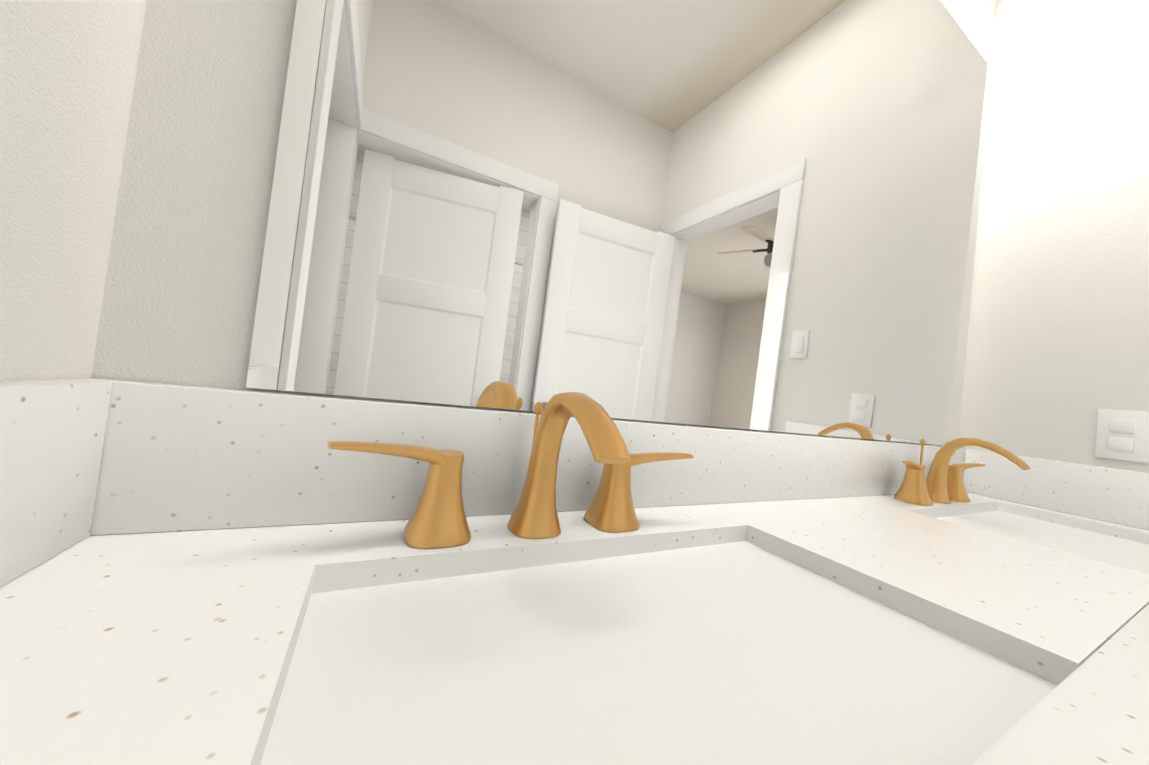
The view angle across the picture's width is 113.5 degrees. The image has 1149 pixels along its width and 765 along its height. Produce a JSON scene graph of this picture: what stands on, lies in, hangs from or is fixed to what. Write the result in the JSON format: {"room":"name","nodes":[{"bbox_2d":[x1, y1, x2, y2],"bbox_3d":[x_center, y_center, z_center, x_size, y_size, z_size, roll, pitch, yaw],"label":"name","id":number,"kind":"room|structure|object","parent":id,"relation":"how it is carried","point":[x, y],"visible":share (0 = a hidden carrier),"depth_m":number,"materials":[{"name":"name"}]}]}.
{"room":"bathroom","nodes":[
{"label":"bathroom","id":0,"kind":"room"},
{"bbox_2d":[0,0,146,380],"bbox_3d":[-0.046,-0.350,-0.399,0.115,2.764,1.785,7,-2,-27],"label":"wall","id":1,"kind":"structure","parent":0,"point":[68,69],"depth_m":0.26,"materials":[{"name":"white paint"}]},
{"bbox_2d":[91,0,996,445],"bbox_3d":[-0.304,-0.359,0.408,3.512,2.764,0.115,7,-2,-27],"label":"wall","id":2,"kind":"structure","parent":0,"point":[187,250],"depth_m":0.34,"materials":[{"name":"white paint"}]},
{"bbox_2d":[246,0,987,444],"bbox_3d":[0.431,-0.448,0.707,1.522,1.084,0.022,7,-2,-27],"label":"mirror","id":3,"kind":"object","parent":2,"relation":"attached to","point":[748,214],"visible":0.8,"depth_m":0.53,"materials":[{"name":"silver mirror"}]},
{"bbox_2d":[993,0,1051,21],"bbox_3d":[0.910,-1.054,0.849,0.533,0.200,0.180,7,-2,-27],"label":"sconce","id":4,"kind":"object","parent":2,"relation":"attached to","point":[999,4],"visible":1,"depth_m":0.96,"materials":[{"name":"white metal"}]},
{"bbox_2d":[959,0,1148,472],"bbox_3d":[1.575,-0.143,0.451,0.115,2.764,1.785,7,-2,-27],"label":"wall","id":5,"kind":"structure","parent":0,"point":[1057,353],"depth_m":0.98,"materials":[{"name":"white paint"}]},
{"bbox_2d":[1094,409,1148,462],"bbox_3d":[1.255,0.121,0.863,0.009,0.115,0.070,7,-2,-27],"label":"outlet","id":6,"kind":"object","parent":5,"relation":"attached to","point":[1123,435],"visible":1,"depth_m":0.86,"materials":[{"name":"white plastic"}]},
{"bbox_3d":[0.287,1.084,-1.193,3.401,0.050,3.585,7,-2,-27],"label":"floor","id":7,"kind":"structure","parent":0,"visible":0},
{"bbox_2d":[0,378,1148,764],"bbox_3d":[0.438,0.607,0.442,1.721,1.017,0.560,7,-2,-27],"label":"bathroom vanity","id":8,"kind":"object","parent":7,"relation":"on","point":[202,576],"visible":0.88,"depth_m":0.29,"materials":[{"name":"white stone"}]},
{"bbox_2d":[327,392,692,548],"bbox_3d":[-0.011,0.086,0.370,0.403,0.154,0.174,7,-2,-27],"label":"faucet","id":9,"kind":"object","parent":8,"relation":"on","point":[438,519],"visible":1,"depth_m":0.37,"materials":[{"name":"gold metal"}]},
{"bbox_2d":[894,438,1030,505],"bbox_3d":[0.871,0.199,0.833,0.403,0.154,0.174,7,-2,-27],"label":"faucet","id":10,"kind":"object","parent":8,"relation":"on","point":[943,482],"visible":1,"depth_m":0.85,"materials":[{"name":"gold metal"}]}
]}

